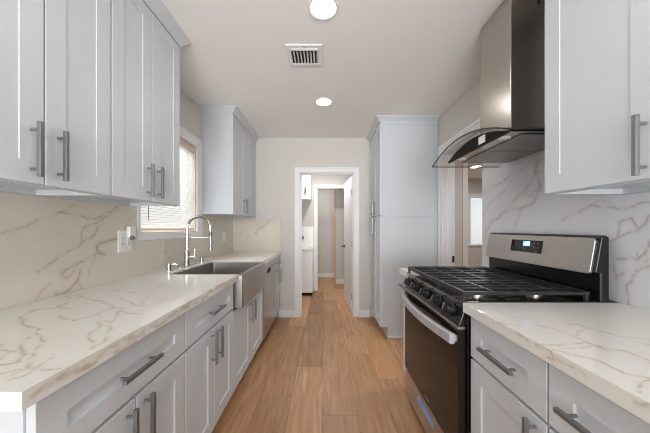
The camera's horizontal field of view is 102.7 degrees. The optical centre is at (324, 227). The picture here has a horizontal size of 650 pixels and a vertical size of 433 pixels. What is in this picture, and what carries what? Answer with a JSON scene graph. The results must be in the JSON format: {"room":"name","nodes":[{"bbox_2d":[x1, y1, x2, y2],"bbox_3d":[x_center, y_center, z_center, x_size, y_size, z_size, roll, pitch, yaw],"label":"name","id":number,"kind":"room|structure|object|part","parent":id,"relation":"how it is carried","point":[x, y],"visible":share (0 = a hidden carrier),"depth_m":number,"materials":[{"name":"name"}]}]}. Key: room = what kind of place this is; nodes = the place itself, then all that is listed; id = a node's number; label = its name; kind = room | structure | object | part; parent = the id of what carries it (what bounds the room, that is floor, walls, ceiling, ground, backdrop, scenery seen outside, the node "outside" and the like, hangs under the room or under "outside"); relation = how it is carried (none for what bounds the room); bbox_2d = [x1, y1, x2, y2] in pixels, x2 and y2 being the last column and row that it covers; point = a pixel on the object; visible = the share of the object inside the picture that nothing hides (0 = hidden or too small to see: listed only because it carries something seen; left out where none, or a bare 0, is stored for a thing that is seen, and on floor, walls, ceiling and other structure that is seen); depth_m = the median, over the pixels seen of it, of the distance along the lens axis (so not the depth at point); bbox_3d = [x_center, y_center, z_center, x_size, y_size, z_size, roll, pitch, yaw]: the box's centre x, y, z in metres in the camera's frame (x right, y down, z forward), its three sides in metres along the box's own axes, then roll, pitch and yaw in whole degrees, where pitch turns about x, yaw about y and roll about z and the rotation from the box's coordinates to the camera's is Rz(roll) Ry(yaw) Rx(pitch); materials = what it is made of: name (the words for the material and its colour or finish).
{"room":"kitchen","nodes":[
{"label":"kitchen","id":0,"kind":"room"},
{"bbox_2d":[133,87,200,206],"bbox_3d":[-1.350,-0.007,2.000,0.140,2.485,9.200,0,0,0],"label":"wall","id":1,"kind":"structure","parent":0,"point":[190,113],"depth_m":2.46,"materials":[{"name":"paint"}]},
{"bbox_2d":[0,0,109,195],"bbox_3d":[-1.089,-0.696,0.881,0.382,1.106,0.549,0,0,0],"label":"upper cabinet","id":2,"kind":"object","parent":1,"relation":"attached to","point":[55,54],"visible":1,"depth_m":0.92,"materials":[{"name":"paint"}]},
{"bbox_3d":[-0.958,-0.666,0.744,0.020,1.041,0.269,0,0,0],"label":"door","id":3,"kind":"part","parent":2,"relation":"part of","materials":[{"name":"paint"}]},
{"bbox_3d":[-0.929,-0.255,0.840,0.036,0.178,0.012,0,0,0],"label":"handle","id":4,"kind":"part","parent":2,"relation":"part of","materials":[{"name":"silver metal"}]},
{"bbox_3d":[-0.929,-0.255,0.923,0.036,0.178,0.012,0,0,0],"label":"handle","id":5,"kind":"part","parent":2,"relation":"part of","materials":[{"name":"silver metal"}]},
{"bbox_3d":[-0.958,-0.666,1.019,0.020,1.041,0.269,0,0,0],"label":"door","id":6,"kind":"part","parent":2,"relation":"part of","materials":[{"name":"paint"}]},
{"bbox_2d":[0,192,232,309],"bbox_3d":[-1.272,0.089,2.062,0.014,0.462,3.084,0,0,0],"label":"backsplash","id":7,"kind":"structure","parent":1,"relation":"attached to","point":[50,246],"depth_m":1.30,"materials":[{"name":"stone"}]},
{"bbox_2d":[118,230,131,252],"bbox_3d":[-1.260,0.084,1.645,0.009,0.137,0.114,0,0,0],"label":"electrical outlet","id":8,"kind":"object","parent":7,"relation":"attached to","point":[124,243],"visible":0.82,"depth_m":1.63,"materials":[{"name":"white plastic"}]},
{"bbox_2d":[120,236,124,246],"bbox_3d":[-1.257,0.081,1.617,0.003,0.068,0.034,0,0,0],"label":"receptacle","id":9,"kind":"object","parent":8,"relation":"attached to","point":[122,238],"depth_m":1.62,"materials":[{"name":"white plastic"}]},
{"bbox_2d":[127,238,130,245],"bbox_3d":[-1.257,0.081,1.673,0.003,0.068,0.034,0,0,0],"label":"receptacle","id":10,"kind":"object","parent":8,"relation":"attached to","point":[128,239],"depth_m":1.67,"materials":[{"name":"white plastic"}]},
{"bbox_2d":[127,226,135,239],"bbox_3d":[-1.235,0.034,1.670,0.040,0.089,0.060,0,0,0],"label":"plug adapter","id":11,"kind":"object","parent":8,"relation":"attached to","point":[131,230],"visible":1,"depth_m":1.65,"materials":[{"name":"white plastic"}]},
{"bbox_2d":[44,0,190,205],"bbox_3d":[-1.089,-0.696,1.457,0.382,1.106,0.598,0,0,0],"label":"upper cabinet","id":12,"kind":"object","parent":1,"relation":"attached to","point":[144,57],"visible":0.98,"depth_m":1.37,"materials":[{"name":"paint"}]},
{"bbox_3d":[-0.958,-0.666,1.295,0.020,1.041,0.268,0,0,0],"label":"door","id":13,"kind":"part","parent":12,"relation":"part of","materials":[{"name":"paint"}]},
{"bbox_3d":[-0.929,-0.255,1.390,0.036,0.178,0.012,0,0,0],"label":"handle","id":14,"kind":"part","parent":12,"relation":"part of","materials":[{"name":"silver metal"}]},
{"bbox_3d":[-0.929,-0.255,1.474,0.036,0.178,0.012,0,0,0],"label":"handle","id":15,"kind":"part","parent":12,"relation":"part of","materials":[{"name":"silver metal"}]},
{"bbox_3d":[-0.958,-0.666,1.569,0.020,1.041,0.268,0,0,0],"label":"door","id":16,"kind":"part","parent":12,"relation":"part of","materials":[{"name":"paint"}]},
{"bbox_3d":[-1.089,-1.220,1.457,0.382,0.059,0.598,0,0,0],"label":"crown moulding","id":17,"kind":"part","parent":12,"relation":"part of","materials":[{"name":"paint"}]},
{"bbox_2d":[135,126,201,240],"bbox_3d":[-1.333,-0.404,2.223,0.143,0.983,0.935,0,0,0],"label":"window","id":18,"kind":"structure","parent":1,"relation":"in","point":[142,235],"depth_m":2.57,"materials":[{"name":"paint"}]},
{"bbox_2d":[141,139,194,229],"bbox_3d":[-1.296,-0.388,2.187,0.047,0.810,0.768,0,0,0],"label":"window blind","id":19,"kind":"object","parent":18,"relation":"attached to","point":[146,223],"visible":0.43,"depth_m":2.33,"materials":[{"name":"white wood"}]},
{"bbox_3d":[-1.302,0.010,2.187,0.024,0.014,0.768,0,0,0],"label":"rail","id":20,"kind":"part","parent":19,"relation":"part of","materials":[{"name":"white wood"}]},
{"bbox_3d":[-1.302,-0.770,2.187,0.036,0.045,0.768,0,0,0],"label":"head rail","id":21,"kind":"part","parent":19,"relation":"part of","materials":[{"name":"brown wood"}]},
{"bbox_2d":[199,105,258,217],"bbox_3d":[-1.089,-0.696,3.123,0.382,1.106,0.955,0,0,0],"label":"upper cabinet","id":22,"kind":"object","parent":1,"relation":"attached to","point":[228,150],"visible":0.99,"depth_m":2.69,"materials":[{"name":"paint"}]},
{"bbox_3d":[-1.089,-1.220,3.123,0.382,0.059,0.955,0,0,0],"label":"crown moulding","id":23,"kind":"part","parent":22,"relation":"part of","materials":[{"name":"paint"}]},
{"bbox_3d":[-0.958,-0.666,2.885,0.020,1.041,0.374,0,0,0],"label":"door","id":24,"kind":"part","parent":22,"relation":"part of","materials":[{"name":"paint"}]},
{"bbox_3d":[-0.929,-0.255,3.033,0.036,0.178,0.012,0,0,0],"label":"handle","id":25,"kind":"part","parent":22,"relation":"part of","materials":[{"name":"silver metal"}]},
{"bbox_3d":[-0.929,-0.255,3.117,0.036,0.178,0.012,0,0,0],"label":"handle","id":26,"kind":"part","parent":22,"relation":"part of","materials":[{"name":"silver metal"}]},
{"bbox_3d":[-0.958,-0.666,3.272,0.020,1.041,0.389,0,0,0],"label":"door","id":27,"kind":"part","parent":22,"relation":"part of","materials":[{"name":"paint"}]},
{"bbox_2d":[233,138,373,316],"bbox_3d":[0.003,-0.007,3.663,2.565,2.485,0.115,0,0,0],"label":"wall","id":28,"kind":"structure","parent":0,"point":[276,158],"depth_m":3.60,"materials":[{"name":"paint"}]},
{"bbox_2d":[233,219,280,250],"bbox_3d":[-0.935,0.097,3.597,0.660,0.448,0.014,0,0,0],"label":"backsplash","id":29,"kind":"structure","parent":28,"relation":"attached to","point":[248,234],"depth_m":3.59,"materials":[{"name":"stone"}]},
{"bbox_2d":[279,310,293,316],"bbox_3d":[-0.522,1.185,3.598,0.215,0.100,0.014,0,0,0],"label":"baseboard","id":30,"kind":"structure","parent":28,"relation":"attached to","point":[282,313],"depth_m":3.59,"materials":[{"name":"paint"}]},
{"bbox_2d":[294,167,359,317],"bbox_3d":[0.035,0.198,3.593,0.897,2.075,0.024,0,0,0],"label":"trim","id":31,"kind":"structure","parent":28,"relation":"attached to","point":[297,170],"depth_m":3.59,"materials":[{"name":"paint"}]},
{"bbox_2d":[342,176,352,312],"bbox_3d":[0.355,0.236,4.092,0.090,1.973,0.738,0,0,-4],"label":"door","id":32,"kind":"structure","parent":28,"relation":"in","point":[348,186],"depth_m":4.01,"materials":[{"name":"white paint"}]},
{"bbox_2d":[360,310,369,316],"bbox_3d":[0.554,1.185,3.598,0.141,0.100,0.014,0,0,0],"label":"baseboard","id":33,"kind":"structure","parent":28,"relation":"attached to","point":[363,313],"depth_m":3.59,"materials":[{"name":"paint"}]},
{"bbox_2d":[211,277,425,432],"bbox_3d":[1.700,1.260,2.025,6.300,0.050,9.450,0,0,0],"label":"floor","id":34,"kind":"structure","parent":0,"point":[326,369],"depth_m":2.12,"materials":[{"name":"brown wood"}]},
{"bbox_2d":[0,314,183,432],"bbox_3d":[-0.921,0.798,0.849,0.682,0.874,0.598,0,0,0],"label":"base cabinet","id":35,"kind":"object","parent":34,"relation":"on","point":[140,388],"visible":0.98,"depth_m":0.80,"materials":[{"name":"paint"}]},
{"bbox_3d":[-0.627,0.836,0.701,0.020,0.563,0.293,0,0,0],"label":"door","id":36,"kind":"part","parent":35,"relation":"part of","materials":[{"name":"paint"}]},
{"bbox_3d":[-0.598,0.653,0.810,0.036,0.178,0.012,0,0,0],"label":"handle","id":37,"kind":"part","parent":35,"relation":"part of","materials":[{"name":"silver metal"}]},
{"bbox_2d":[0,251,281,410],"bbox_3d":[-0.936,0.340,2.057,0.688,0.038,3.095,0,0,0],"label":"countertop","id":38,"kind":"structure","parent":35,"relation":"on","point":[47,344],"depth_m":0.88,"materials":[{"name":"stone"}]},
{"bbox_2d":[166,263,178,270],"bbox_3d":[-1.140,0.293,1.950,0.096,0.056,0.046,0,0,0],"label":"soap dispenser","id":39,"kind":"object","parent":38,"relation":"on","point":[169,265],"visible":1,"depth_m":1.94,"materials":[{"name":"silver metal"}]},
{"bbox_2d":[177,215,212,267],"bbox_3d":[-1.069,0.106,2.205,0.248,0.429,0.250,0,0,0],"label":"faucet","id":40,"kind":"object","parent":38,"relation":"on","point":[187,257],"visible":1,"depth_m":2.19,"materials":[{"name":"silver metal"}]},
{"bbox_3d":[-1.165,0.318,2.205,0.056,0.007,0.250,0,0,0],"label":"deck plate","id":41,"kind":"part","parent":40,"relation":"part of","materials":[{"name":"silver metal"}]},
{"bbox_3d":[-1.119,0.222,2.205,0.052,0.092,0.030,0,0,0],"label":"lever","id":42,"kind":"part","parent":40,"relation":"part of","materials":[{"name":"silver metal"}]},
{"bbox_2d":[174,262,264,307],"bbox_3d":[-0.824,0.441,2.150,0.516,0.228,0.701,0,0,0],"label":"sink","id":43,"kind":"object","parent":38,"relation":"in","point":[251,281],"visible":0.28,"depth_m":2.17,"materials":[{"name":"metal"}]},
{"bbox_3d":[-0.598,0.456,0.850,0.036,0.012,0.178,0,0,0],"label":"handle","id":44,"kind":"part","parent":35,"relation":"part of","materials":[{"name":"silver metal"}]},
{"bbox_3d":[-0.598,0.653,0.890,0.036,0.178,0.012,0,0,0],"label":"handle","id":45,"kind":"part","parent":35,"relation":"part of","materials":[{"name":"silver metal"}]},
{"bbox_3d":[-0.627,0.836,0.999,0.020,0.563,0.293,0,0,0],"label":"door","id":46,"kind":"part","parent":35,"relation":"part of","materials":[{"name":"paint"}]},
{"bbox_2d":[181,284,232,432],"bbox_3d":[-0.921,0.798,1.456,0.682,0.874,0.612,0,0,0],"label":"base cabinet","id":47,"kind":"object","parent":34,"relation":"on","point":[208,326],"visible":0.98,"depth_m":1.38,"materials":[{"name":"paint"}]},
{"bbox_3d":[-0.627,0.836,1.302,0.020,0.563,0.300,0,0,0],"label":"door","id":48,"kind":"part","parent":47,"relation":"part of","materials":[{"name":"paint"}]},
{"bbox_3d":[-0.627,0.459,1.456,0.020,0.167,0.606,0,0,0],"label":"drawer","id":49,"kind":"part","parent":47,"relation":"part of","materials":[{"name":"paint"}]},
{"bbox_3d":[-0.598,0.653,1.415,0.036,0.178,0.012,0,0,0],"label":"handle","id":50,"kind":"part","parent":47,"relation":"part of","materials":[{"name":"silver metal"}]},
{"bbox_3d":[-0.598,0.456,1.456,0.036,0.012,0.178,0,0,0],"label":"handle","id":51,"kind":"part","parent":47,"relation":"part of","materials":[{"name":"silver metal"}]},
{"bbox_3d":[-0.598,0.653,1.496,0.036,0.178,0.012,0,0,0],"label":"handle","id":52,"kind":"part","parent":47,"relation":"part of","materials":[{"name":"silver metal"}]},
{"bbox_3d":[-0.627,0.836,1.609,0.020,0.563,0.300,0,0,0],"label":"door","id":53,"kind":"part","parent":47,"relation":"part of","materials":[{"name":"paint"}]},
{"bbox_2d":[232,289,262,391],"bbox_3d":[-0.921,0.798,2.182,0.682,0.874,0.840,0,0,0],"label":"base cabinet","id":54,"kind":"object","parent":34,"relation":"on","point":[247,320],"visible":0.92,"depth_m":2.06,"materials":[{"name":"paint"}]},
{"bbox_3d":[-0.627,0.844,1.973,0.020,0.547,0.410,0,0,0],"label":"door","id":55,"kind":"part","parent":54,"relation":"part of","materials":[{"name":"paint"}]},
{"bbox_3d":[-0.598,0.690,2.141,0.036,0.178,0.012,0,0,0],"label":"handle","id":56,"kind":"part","parent":54,"relation":"part of","materials":[{"name":"silver metal"}]},
{"bbox_3d":[-0.598,0.690,2.221,0.036,0.178,0.012,0,0,0],"label":"handle","id":57,"kind":"part","parent":54,"relation":"part of","materials":[{"name":"silver metal"}]},
{"bbox_3d":[-0.627,0.844,2.390,0.020,0.547,0.413,0,0,0],"label":"door","id":58,"kind":"part","parent":54,"relation":"part of","materials":[{"name":"paint"}]},
{"bbox_2d":[263,258,274,339],"bbox_3d":[-0.926,0.799,2.905,0.647,0.872,0.592,0,0,0],"label":"dishwasher","id":59,"kind":"object","parent":34,"relation":"on","point":[269,289],"visible":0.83,"depth_m":2.85,"materials":[{"name":"silver metal"}]},
{"bbox_2d":[275,255,281,316],"bbox_3d":[-0.921,0.798,3.397,0.682,0.874,0.385,0,0,0],"label":"base cabinet","id":60,"kind":"object","parent":34,"relation":"on","point":[277,259],"visible":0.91,"depth_m":3.46,"materials":[{"name":"paint"}]},
{"bbox_3d":[-0.627,0.459,3.395,0.020,0.167,0.374,0,0,0],"label":"drawer","id":61,"kind":"part","parent":60,"relation":"part of","materials":[{"name":"paint"}]},
{"bbox_3d":[-0.627,0.836,3.395,0.020,0.563,0.374,0,0,0],"label":"door","id":62,"kind":"part","parent":60,"relation":"part of","materials":[{"name":"paint"}]},
{"bbox_2d":[302,247,313,294],"bbox_3d":[-0.603,0.802,4.904,0.795,0.866,0.428,0,0,0],"label":"base cabinet","id":63,"kind":"object","parent":34,"relation":"on","point":[307,252],"visible":0.3,"depth_m":4.71,"materials":[{"name":"white paint"}]},
{"bbox_2d":[366,115,439,337],"bbox_3d":[0.929,-0.007,3.240,0.708,2.484,0.720,0,0,0],"label":"pantry cabinet","id":64,"kind":"object","parent":34,"relation":"on","point":[403,148],"visible":0.91,"depth_m":2.93,"materials":[{"name":"paint"}]},
{"bbox_3d":[0.635,0.488,3.433,0.020,1.251,0.329,0,0,0],"label":"door","id":65,"kind":"part","parent":64,"relation":"part of","materials":[{"name":"paint"}]},
{"bbox_3d":[0.635,-0.667,3.433,0.020,1.039,0.329,0,0,0],"label":"door","id":66,"kind":"part","parent":64,"relation":"part of","materials":[{"name":"paint"}]},
{"bbox_3d":[0.635,0.488,3.098,0.020,1.251,0.329,0,0,0],"label":"door","id":67,"kind":"part","parent":64,"relation":"part of","materials":[{"name":"paint"}]},
{"bbox_3d":[0.635,-0.667,3.098,0.020,1.039,0.329,0,0,0],"label":"door","id":68,"kind":"part","parent":64,"relation":"part of","materials":[{"name":"paint"}]},
{"bbox_3d":[0.995,1.224,2.922,0.570,0.022,0.016,0,0,0],"label":"moulding","id":69,"kind":"part","parent":64,"relation":"part of","materials":[{"name":"paint"}]},
{"bbox_3d":[0.929,-1.220,3.240,0.708,0.059,0.720,0,0,0],"label":"crown moulding","id":70,"kind":"part","parent":64,"relation":"part of","materials":[{"name":"paint"}]},
{"bbox_3d":[0.964,-0.036,2.924,0.633,2.307,0.012,0,0,0],"label":"frame","id":71,"kind":"part","parent":64,"relation":"part of","materials":[{"name":"paint"}]},
{"bbox_2d":[398,276,407,373],"bbox_3d":[0.922,0.798,1.980,0.679,0.874,0.178,0,0,0],"label":"base cabinet","id":72,"kind":"object","parent":34,"relation":"on","point":[404,277],"visible":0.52,"depth_m":2.02,"materials":[{"name":"paint"}]},
{"bbox_3d":[0.630,0.836,1.980,0.020,0.563,0.140,0,0,0],"label":"door","id":73,"kind":"part","parent":72,"relation":"part of","materials":[{"name":"paint"}]},
{"bbox_2d":[399,268,412,276],"bbox_3d":[0.940,0.340,1.989,0.690,0.038,0.194,0,0,0],"label":"countertop","id":74,"kind":"structure","parent":72,"relation":"on","point":[403,271],"depth_m":1.97,"materials":[{"name":"stone"}]},
{"bbox_2d":[401,232,608,432],"bbox_3d":[0.887,0.633,1.504,0.742,1.203,0.764,0,0,0],"label":"gas range","id":75,"kind":"object","parent":34,"relation":"on","point":[523,267],"visible":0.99,"depth_m":1.30,"materials":[{"name":"black metal"}]},
{"bbox_3d":[0.576,0.377,1.795,0.059,0.062,0.062,0,0,0],"label":"knob","id":76,"kind":"part","parent":75,"relation":"part of","materials":[{"name":"black plastic"}]},
{"bbox_3d":[0.576,0.377,1.665,0.059,0.062,0.062,0,0,0],"label":"knob","id":77,"kind":"part","parent":75,"relation":"part of","materials":[{"name":"black plastic"}]},
{"bbox_3d":[0.576,0.377,1.505,0.059,0.062,0.062,0,0,0],"label":"knob","id":78,"kind":"part","parent":75,"relation":"part of","materials":[{"name":"black plastic"}]},
{"bbox_3d":[0.601,1.101,1.506,0.030,0.177,0.754,0,0,0],"label":"storage drawer","id":79,"kind":"part","parent":75,"relation":"part of","materials":[{"name":"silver metal"}]},
{"bbox_3d":[0.549,0.487,1.504,0.067,0.050,0.720,0,0,0],"label":"handle","id":80,"kind":"part","parent":75,"relation":"part of","materials":[{"name":"metal"}]},
{"bbox_3d":[0.597,0.436,1.504,0.031,0.014,0.752,0,0,0],"label":"door trim","id":81,"kind":"part","parent":75,"relation":"part of","materials":[{"name":"silver metal"}]},
{"bbox_3d":[0.598,0.723,1.504,0.032,0.560,0.756,0,0,0],"label":"oven door","id":82,"kind":"part","parent":75,"relation":"part of","materials":[{"name":"black glass"}]},
{"bbox_3d":[0.627,0.380,1.504,0.091,0.093,0.760,0,0,0],"label":"control panel","id":83,"kind":"part","parent":75,"relation":"part of","materials":[{"name":"black metal"}]},
{"bbox_3d":[0.576,0.377,1.345,0.059,0.062,0.062,0,0,0],"label":"knob","id":84,"kind":"part","parent":75,"relation":"part of","materials":[{"name":"black plastic"}]},
{"bbox_3d":[0.576,0.377,1.215,0.059,0.062,0.062,0,0,0],"label":"knob","id":85,"kind":"part","parent":75,"relation":"part of","materials":[{"name":"black plastic"}]},
{"bbox_2d":[407,272,597,305],"bbox_3d":[0.892,0.329,1.504,0.596,0.020,0.764,0,0,0],"label":"cooktop","id":86,"kind":"object","parent":75,"relation":"in","point":[454,298],"depth_m":1.19,"materials":[{"name":"black metal"}]},
{"bbox_2d":[471,317,552,432],"bbox_3d":[0.922,0.798,0.914,0.679,0.874,0.382,0,0,0],"label":"base cabinet","id":87,"kind":"object","parent":34,"relation":"on","point":[510,383],"visible":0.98,"depth_m":0.89,"materials":[{"name":"paint"}]},
{"bbox_3d":[0.601,0.462,0.910,0.036,0.012,0.178,0,0,0],"label":"handle","id":88,"kind":"part","parent":87,"relation":"part of","materials":[{"name":"silver metal"}]},
{"bbox_3d":[0.630,0.836,0.914,0.020,0.563,0.377,0,0,0],"label":"door","id":89,"kind":"part","parent":87,"relation":"part of","materials":[{"name":"paint"}]},
{"bbox_3d":[0.601,0.647,0.763,0.036,0.178,0.012,0,0,0],"label":"handle","id":90,"kind":"part","parent":87,"relation":"part of","materials":[{"name":"silver metal"}]},
{"bbox_2d":[549,364,649,432],"bbox_3d":[0.922,0.798,0.461,0.679,0.874,0.522,0,0,0],"label":"base cabinet","id":91,"kind":"object","parent":34,"relation":"on","point":[574,407],"visible":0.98,"depth_m":0.62,"materials":[{"name":"paint"}]},
{"bbox_3d":[0.630,0.836,0.461,0.020,0.563,0.516,0,0,0],"label":"door","id":92,"kind":"part","parent":91,"relation":"part of","materials":[{"name":"paint"}]},
{"bbox_2d":[463,303,649,423],"bbox_3d":[0.940,0.340,0.634,0.690,0.038,0.968,0,0,0],"label":"countertop","id":93,"kind":"structure","parent":91,"relation":"on","point":[605,347],"depth_m":0.76,"materials":[{"name":"stone"}]},
{"bbox_3d":[0.601,0.462,0.575,0.036,0.012,0.178,0,0,0],"label":"handle","id":94,"kind":"part","parent":91,"relation":"part of","materials":[{"name":"silver metal"}]},
{"bbox_2d":[143,0,503,178],"bbox_3d":[1.700,-1.290,2.025,6.300,0.080,9.450,0,0,0],"label":"ceiling","id":95,"kind":"structure","parent":0,"point":[381,57],"depth_m":1.94,"materials":[{"name":"paint"}]},
{"bbox_2d":[285,44,322,65],"bbox_3d":[-0.141,-1.242,1.883,0.254,0.016,0.233,0,0,0],"label":"ceiling vent","id":96,"kind":"object","parent":95,"relation":"in","point":[302,54],"visible":1,"depth_m":1.87,"materials":[{"name":"metal"}]},
{"bbox_2d":[308,0,337,20],"bbox_3d":[-0.008,-1.247,1.475,0.174,0.006,0.174,0,0,0],"label":"recessed light","id":97,"kind":"object","parent":95,"relation":"in","point":[322,10],"visible":1,"depth_m":1.48,"materials":[{"name":"paint"}]},
{"bbox_2d":[315,98,331,105],"bbox_3d":[-0.008,-1.247,2.575,0.174,0.006,0.174,0,0,0],"label":"recessed light","id":98,"kind":"object","parent":95,"relation":"in","point":[320,101],"visible":1,"depth_m":2.57,"materials":[{"name":"paint"}]},
{"bbox_2d":[318,189,333,272],"bbox_3d":[-0.240,-0.007,6.600,2.080,2.485,0.100,0,0,0],"label":"wall","id":99,"kind":"structure","parent":0,"point":[325,196],"depth_m":6.55,"materials":[{"name":"paint"}]},
{"bbox_2d":[318,273,333,276],"bbox_3d":[-0.502,1.185,6.543,1.515,0.100,0.014,0,0,0],"label":"baseboard","id":100,"kind":"structure","parent":99,"relation":"attached to","point":[319,274],"depth_m":6.54,"materials":[{"name":"paint"}]},
{"bbox_2d":[302,175,352,226],"bbox_3d":[0.003,-0.007,5.170,2.565,2.485,0.100,0,0,0],"label":"wall","id":101,"kind":"structure","parent":0,"point":[307,206],"depth_m":5.12,"materials":[{"name":"paint"}]},
{"bbox_2d":[302,175,311,200],"bbox_3d":[-0.626,-0.848,4.947,0.748,0.635,0.342,0,0,0],"label":"wall cabinet","id":102,"kind":"object","parent":101,"relation":"attached to","point":[306,179],"visible":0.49,"depth_m":4.81,"materials":[{"name":"white paint"}]},
{"bbox_2d":[302,227,312,246],"bbox_3d":[-0.561,0.171,5.116,0.678,0.392,0.008,0,0,0],"label":"tile backsplash","id":103,"kind":"structure","parent":101,"relation":"attached to","point":[307,232],"depth_m":5.11,"materials":[{"name":"white"}]},
{"bbox_2d":[313,185,343,290],"bbox_3d":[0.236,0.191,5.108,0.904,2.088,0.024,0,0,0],"label":"trim","id":104,"kind":"structure","parent":101,"relation":"attached to","point":[315,187],"depth_m":5.10,"materials":[{"name":"paint"}]},
{"bbox_2d":[336,189,343,278],"bbox_3d":[0.770,-0.007,6.130,1.029,2.485,0.740,0,0,0],"label":"wall","id":105,"kind":"structure","parent":0,"point":[339,192],"depth_m":5.76,"materials":[{"name":"paint"}]},
{"bbox_2d":[334,189,335,283],"bbox_3d":[0.237,0.085,5.768,0.038,2.300,0.064,0,0,0],"label":"trim","id":106,"kind":"structure","parent":105,"relation":"attached to","point":[334,189],"depth_m":5.74,"materials":[{"name":"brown wood"}]},
{"bbox_2d":[336,279,343,283],"bbox_3d":[0.763,1.185,5.753,1.003,0.100,0.014,0,0,0],"label":"baseboard","id":107,"kind":"structure","parent":105,"relation":"attached to","point":[338,281],"depth_m":5.75,"materials":[{"name":"paint"}]},
{"bbox_2d":[455,163,461,265],"bbox_3d":[1.760,-0.007,4.050,0.720,2.485,0.100,0,0,0],"label":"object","id":108,"kind":"structure","parent":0,"point":[458,171],"depth_m":4.00,"materials":[{"name":"paint"}]},
{"bbox_2d":[462,163,467,265],"bbox_3d":[2.160,0.092,4.051,0.080,2.285,0.138,0,0,0],"label":"trim","id":109,"kind":"structure","parent":108,"relation":"attached to","point":[464,170],"depth_m":3.98,"materials":[{"name":"paint"}]},
{"bbox_2d":[468,179,481,265],"bbox_3d":[3.050,-0.007,6.650,3.300,2.485,0.100,0,0,0],"label":"wall","id":110,"kind":"structure","parent":0,"point":[474,185],"depth_m":6.60,"materials":[{"name":"paint"}]},
{"bbox_2d":[468,193,481,246],"bbox_3d":[4.000,-0.200,6.612,0.760,1.350,0.105,0,0,0],"label":"window","id":111,"kind":"structure","parent":110,"relation":"in","point":[469,194],"depth_m":6.58,"materials":[{"name":"paint"}]},
{"bbox_2d":[471,196,481,243],"bbox_3d":[4.000,-0.205,6.630,0.580,1.200,0.036,0,0,0],"label":"window blind","id":112,"kind":"object","parent":111,"relation":"attached to","point":[476,212],"visible":0.59,"depth_m":6.63,"materials":[{"name":"white plastic"}]},
{"bbox_2d":[438,76,618,302],"bbox_3d":[1.343,-0.007,2.000,0.115,2.485,9.200,0,0,0],"label":"wall","id":113,"kind":"structure","parent":0,"point":[465,110],"depth_m":2.44,"materials":[{"name":"paint"}]},
{"bbox_2d":[438,118,479,265],"bbox_3d":[1.343,0.215,2.445,0.115,2.040,0.710,0,0,0],"label":"trim","id":114,"kind":"structure","parent":113,"relation":"attached to","point":[449,173],"depth_m":2.79,"materials":[{"name":"paint"}]},
{"bbox_2d":[432,0,544,167],"bbox_3d":[1.030,-0.838,1.503,0.509,0.822,0.765,0,0,0],"label":"range hood","id":115,"kind":"object","parent":113,"relation":"attached to","point":[512,81],"visible":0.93,"depth_m":1.37,"materials":[{"name":"metal"}]},
{"bbox_2d":[451,131,544,162],"bbox_3d":[1.067,-0.479,1.502,0.401,0.071,0.575,0,0,0],"label":"hood","id":116,"kind":"object","parent":115,"relation":"attached to","point":[494,146],"depth_m":1.45,"materials":[{"name":"metal"}]},
{"bbox_2d":[482,150,649,309],"bbox_3d":[1.276,-0.072,1.125,0.016,0.786,1.930,0,0,0],"label":"backsplash","id":117,"kind":"structure","parent":113,"relation":"attached to","point":[514,198],"depth_m":1.33,"materials":[{"name":"stone"}]},
{"bbox_2d":[545,0,649,194],"bbox_3d":[1.086,-0.696,0.947,0.388,1.106,0.438,0,0,0],"label":"upper cabinet","id":118,"kind":"object","parent":113,"relation":"attached to","point":[597,52],"visible":1,"depth_m":0.91,"materials":[{"name":"paint"}]},
{"bbox_3d":[0.923,-0.243,0.762,0.036,0.178,0.012,0,0,0],"label":"handle","id":119,"kind":"part","parent":118,"relation":"part of","materials":[{"name":"silver metal"}]},
{"label":"outside","id":120,"kind":"structure","parent":0,"visible":0},
{"bbox_2d":[141,191,180,225],"bbox_3d":[-3.250,0.135,2.500,0.100,2.200,7.000,0,0,0],"label":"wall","id":121,"kind":"structure","parent":120,"point":[180,191],"depth_m":5.14,"materials":[{"name":"white paint"}]}
]}

